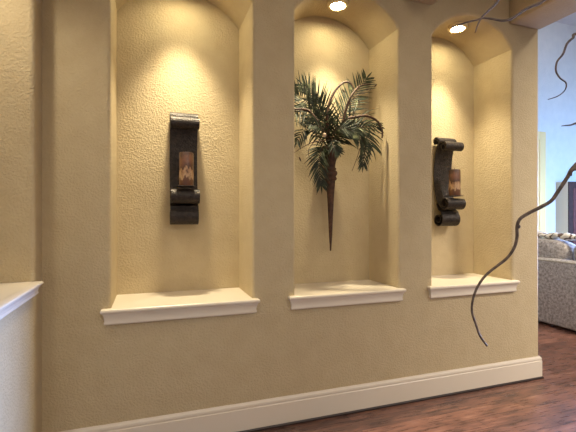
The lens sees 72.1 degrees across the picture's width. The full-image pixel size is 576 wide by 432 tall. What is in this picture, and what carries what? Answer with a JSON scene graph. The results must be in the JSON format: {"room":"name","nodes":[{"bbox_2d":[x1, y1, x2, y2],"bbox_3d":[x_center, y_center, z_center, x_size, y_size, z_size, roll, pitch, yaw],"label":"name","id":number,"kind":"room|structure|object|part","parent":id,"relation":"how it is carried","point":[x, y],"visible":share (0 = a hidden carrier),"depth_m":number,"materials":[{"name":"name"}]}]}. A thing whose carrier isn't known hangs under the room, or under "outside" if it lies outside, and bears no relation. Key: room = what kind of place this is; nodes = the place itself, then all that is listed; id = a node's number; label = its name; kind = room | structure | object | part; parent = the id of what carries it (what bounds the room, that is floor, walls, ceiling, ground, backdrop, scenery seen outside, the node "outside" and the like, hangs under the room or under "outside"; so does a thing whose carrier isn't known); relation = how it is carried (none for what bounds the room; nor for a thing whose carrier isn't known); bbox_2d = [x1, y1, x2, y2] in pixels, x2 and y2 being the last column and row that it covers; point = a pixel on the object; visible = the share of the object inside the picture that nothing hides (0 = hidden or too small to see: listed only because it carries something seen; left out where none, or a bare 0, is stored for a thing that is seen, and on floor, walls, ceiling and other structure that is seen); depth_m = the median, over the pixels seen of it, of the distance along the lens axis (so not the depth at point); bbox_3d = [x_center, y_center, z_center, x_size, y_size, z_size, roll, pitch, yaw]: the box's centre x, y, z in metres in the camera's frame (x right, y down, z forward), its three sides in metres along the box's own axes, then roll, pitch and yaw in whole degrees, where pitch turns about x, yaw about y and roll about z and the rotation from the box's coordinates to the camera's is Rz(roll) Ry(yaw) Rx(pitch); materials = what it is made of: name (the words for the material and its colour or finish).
{"room":"hallway","nodes":[
{"label":"hallway","id":0,"kind":"room"},
{"bbox_2d":[0,0,41,431],"bbox_3d":[-1.048,-0.280,0.651,0.420,3.360,3.120,0,0,-19],"label":"wall","id":1,"kind":"structure","parent":0,"point":[20,20],"depth_m":2.02,"materials":[{"name":"beige paint"}]},
{"bbox_2d":[0,281,43,319],"bbox_3d":[-1.341,0.369,1.558,0.461,0.063,0.909,0,0,-19],"label":"trim","id":2,"kind":"structure","parent":1,"relation":"attached to","point":[12,295],"depth_m":1.77,"materials":[{"name":"beige paint"}]},
{"bbox_2d":[42,0,537,431],"bbox_3d":[-0.052,-1.100,4.122,3.744,5.000,2.780,0,0,-19],"label":"wall","id":3,"kind":"structure","parent":0,"point":[114,72],"depth_m":2.85,"materials":[{"name":"beige paint"}]},
{"bbox_2d":[100,287,259,324],"bbox_3d":[-0.700,0.584,2.624,0.943,0.092,0.461,0,0,-19],"label":"niche ledge","id":4,"kind":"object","parent":3,"relation":"attached to","point":[173,305],"depth_m":2.48,"materials":[{"name":"beige paint"}]},
{"bbox_2d":[170,112,199,224],"bbox_3d":[-0.718,-0.335,2.750,0.190,0.789,0.212,0,0,-19],"label":"candle sconce","id":5,"kind":"object","parent":3,"relation":"attached to","point":[184,127],"visible":0.97,"depth_m":2.76,"materials":[{"name":"metal"}]},
{"bbox_3d":[-0.702,-0.203,2.703,0.116,0.007,0.112,0,0,-19],"label":"candle plate","id":6,"kind":"part","parent":5,"relation":"part of","materials":[{"name":"metal"}]},
{"bbox_2d":[179,151,193,184],"bbox_3d":[-0.693,-0.328,2.702,0.096,0.244,0.096,0,0,-19],"label":"pillar candle","id":7,"kind":"object","parent":5,"relation":"on","point":[186,159],"visible":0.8,"depth_m":2.66,"materials":[{"name":"brown wax"}]},
{"bbox_2d":[60,355,543,431],"bbox_3d":[0.171,1.299,3.503,3.760,0.178,1.496,0,0,-19],"label":"baseboard","id":8,"kind":"structure","parent":3,"relation":"attached to","point":[290,408],"depth_m":2.74,"materials":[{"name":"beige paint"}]},
{"bbox_2d":[321,146,341,250],"bbox_3d":[0.333,-0.128,3.119,0.196,0.806,0.208,0,0,-19],"label":"vase","id":9,"kind":"object","parent":3,"relation":"attached to","point":[332,175],"visible":0.67,"depth_m":3.09,"materials":[{"name":"brown wood"}]},
{"bbox_2d":[327,0,348,10],"bbox_3d":[0.378,-1.598,2.990,0.160,0.034,0.160,0,0,-19],"label":"recessed light","id":10,"kind":"object","parent":3,"relation":"in","point":[333,5],"visible":1,"depth_m":2.98,"materials":[{"name":"beige"}]},
{"bbox_3d":[0.378,-1.595,2.990,0.112,0.016,0.112,0,0,-19],"label":"lamp glass","id":11,"kind":"part","parent":10,"relation":"part of","materials":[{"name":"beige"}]},
{"bbox_2d":[294,69,384,194],"bbox_3d":[0.355,-0.691,3.047,0.798,1.065,0.336,0,0,-19],"label":"arrangement","id":12,"kind":"object","parent":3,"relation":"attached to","point":[347,127],"visible":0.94,"depth_m":3.01,"materials":[{"name":"green plant"}]},
{"bbox_3d":[0.200,-0.667,2.959,0.395,0.242,0.067,0,0,-41],"label":"curled stem","id":13,"kind":"part","parent":12,"relation":"part of","materials":[{"name":"brown plant"}]},
{"bbox_3d":[0.397,-0.797,3.086,0.229,0.491,0.081,0,0,-9],"label":"curled stem","id":14,"kind":"part","parent":12,"relation":"part of","materials":[{"name":"brown plant"}]},
{"bbox_3d":[0.512,-0.805,3.115,0.306,0.501,0.053,0,0,-6],"label":"curled stem","id":15,"kind":"part","parent":12,"relation":"part of","materials":[{"name":"brown plant"}]},
{"bbox_3d":[0.541,-0.678,3.063,0.391,0.205,0.076,0,0,7],"label":"curled stem","id":16,"kind":"part","parent":12,"relation":"part of","materials":[{"name":"brown plant"}]},
{"bbox_2d":[288,280,406,309],"bbox_3d":[0.369,0.584,2.996,0.916,0.092,0.461,0,0,-19],"label":"trim","id":17,"kind":"structure","parent":3,"relation":"attached to","point":[339,293],"depth_m":2.85,"materials":[{"name":"beige paint"}]},
{"bbox_2d":[433,137,465,225],"bbox_3d":[1.426,-0.306,3.497,0.190,0.789,0.212,0,0,-19],"label":"candle sconce","id":18,"kind":"object","parent":3,"relation":"attached to","point":[447,205],"visible":0.98,"depth_m":3.52,"materials":[{"name":"metal"}]},
{"bbox_3d":[1.443,-0.173,3.449,0.116,0.007,0.112,0,0,-19],"label":"candle plate","id":19,"kind":"part","parent":18,"relation":"part of","materials":[{"name":"metal"}]},
{"bbox_2d":[449,168,460,194],"bbox_3d":[1.451,-0.299,3.449,0.096,0.244,0.096,0,0,35],"label":"pillar candle","id":20,"kind":"object","parent":18,"relation":"on","point":[454,174],"visible":0.85,"depth_m":3.41,"materials":[{"name":"brown wax"}]},
{"bbox_2d":[448,21,467,32],"bbox_3d":[1.440,-1.598,3.361,0.160,0.034,0.160,0,0,-19],"label":"recessed light","id":21,"kind":"object","parent":3,"relation":"in","point":[458,29],"visible":0.91,"depth_m":3.34,"materials":[{"name":"beige"}]},
{"bbox_3d":[1.440,-1.595,3.361,0.112,0.016,0.112,0,0,-19],"label":"lamp glass","id":22,"kind":"part","parent":21,"relation":"part of","materials":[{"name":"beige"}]},
{"bbox_2d":[427,273,519,297],"bbox_3d":[1.432,0.584,3.366,0.905,0.092,0.461,0,0,-19],"label":"trim","id":23,"kind":"structure","parent":3,"relation":"attached to","point":[453,285],"depth_m":3.20,"materials":[{"name":"beige paint"}]},
{"bbox_2d":[510,0,575,28],"bbox_3d":[2.833,-2.603,0.998,0.348,1.995,5.021,0,0,-19],"label":"beam","id":24,"kind":"structure","parent":3,"relation":"attached to","point":[540,16],"depth_m":3.17,"materials":[{"name":"paint"}]},
{"bbox_2d":[257,321,575,431],"bbox_3d":[4.041,1.450,0.560,10.400,0.100,12.400,0,0,-19],"label":"floor","id":25,"kind":"structure","parent":0,"point":[548,404],"depth_m":2.84,"materials":[{"name":"brown wood"}]},
{"bbox_2d":[538,238,575,330],"bbox_3d":[3.820,0.846,5.058,1.025,1.108,2.200,0,0,-19],"label":"sofa","id":26,"kind":"object","parent":25,"relation":"on","point":[556,257],"visible":0.41,"depth_m":4.96,"materials":[{"name":"grey fabric"}]},
{"bbox_2d":[538,231,575,240],"bbox_3d":[3.526,0.275,5.259,0.194,0.142,0.927,0,0,-19],"label":"throw blanket","id":27,"kind":"object","parent":26,"relation":"on","point":[566,236],"visible":0.62,"depth_m":5.16,"materials":[{"name":"beige fabric"}]},
{"bbox_2d":[538,238,575,259],"bbox_3d":[3.509,0.613,5.385,0.383,0.621,0.837,0,0,-19],"label":"cushion","id":28,"kind":"object","parent":26,"relation":"on","point":[547,248],"depth_m":5.09,"materials":[{"name":"beige fabric"}]},
{"bbox_2d":[556,181,575,244],"bbox_3d":[5.576,0.389,7.405,1.200,2.023,0.278,0,0,-19],"label":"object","id":29,"kind":"object","parent":25,"relation":"on","point":[566,199],"visible":0.52,"depth_m":7.15,"materials":[{"name":"white wood"}]},
{"bbox_3d":[5.009,0.389,7.238,0.020,2.023,0.222,0,0,-19],"label":"panel","id":30,"kind":"part","parent":29,"relation":"part of","materials":[{"name":"beige paint"}]},
{"bbox_3d":[5.323,0.354,7.218,0.592,1.933,0.024,0,0,-19],"label":"cabinet door","id":31,"kind":"part","parent":29,"relation":"part of","materials":[{"name":"brown wood"}]},
{"bbox_3d":[5.327,-0.076,7.203,0.390,0.853,0.009,0,0,-19],"label":"door panel","id":32,"kind":"part","parent":29,"relation":"part of","materials":[{"name":"brown wood"}]},
{"bbox_2d":[410,0,437,4],"bbox_3d":[1.539,-1.840,-1.836,4.100,0.440,9.520,0,0,-19],"label":"ceiling","id":33,"kind":"structure","parent":0,"point":[430,2],"depth_m":2.99,"materials":[{"name":"paint"}]},
{"bbox_2d":[538,22,575,232],"bbox_3d":[4.085,-1.150,7.088,6.022,5.100,0.100,0,0,-19],"label":"wall","id":34,"kind":"structure","parent":0,"point":[554,113],"depth_m":7.35,"materials":[{"name":"paint"}]},
{"bbox_2d":[538,131,545,237],"bbox_3d":[3.969,-0.066,6.978,1.550,2.932,0.030,0,0,-19],"label":"door","id":35,"kind":"structure","parent":34,"relation":"in","point":[541,135],"depth_m":7.19,"materials":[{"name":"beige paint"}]},
{"bbox_2d":[556,12,575,25],"bbox_3d":[5.368,-3.650,3.405,6.022,0.100,7.900,0,0,-19],"label":"trim","id":36,"kind":"structure","parent":34,"relation":"attached to","point":[570,19],"depth_m":7.29,"materials":[{"name":"paint"}]},
{"bbox_3d":[1.285,0.917,1.220,0.310,0.965,0.310,0,0,-19],"label":"floor vase","id":37,"kind":"object","parent":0,"visible":0},
{"bbox_2d":[475,0,498,32],"bbox_3d":[1.045,0.143,1.276,0.845,2.315,0.103,0,0,-1],"label":"branch","id":38,"kind":"object","parent":37,"relation":"in","point":[497,1],"visible":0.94,"depth_m":1.32,"materials":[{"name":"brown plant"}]},
{"bbox_2d":[452,0,545,27],"bbox_3d":[0.931,0.247,1.239,0.827,2.106,0.032,0,0,0],"label":"branch","id":39,"kind":"object","parent":37,"relation":"in","point":[541,1],"visible":1,"depth_m":1.25,"materials":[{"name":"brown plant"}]},
{"bbox_2d":[471,163,575,346],"bbox_3d":[0.907,0.513,1.162,0.751,1.574,0.061,0,0,-6],"label":"branch","id":40,"kind":"object","parent":37,"relation":"in","point":[573,167],"visible":1,"depth_m":1.15,"materials":[{"name":"brown plant"}]},
{"bbox_2d":[548,33,575,99],"bbox_3d":[1.037,0.370,1.192,0.498,1.860,0.030,0,0,-1],"label":"branch","id":41,"kind":"object","parent":37,"relation":"in","point":[573,34],"visible":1,"depth_m":1.20,"materials":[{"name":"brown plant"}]}
]}

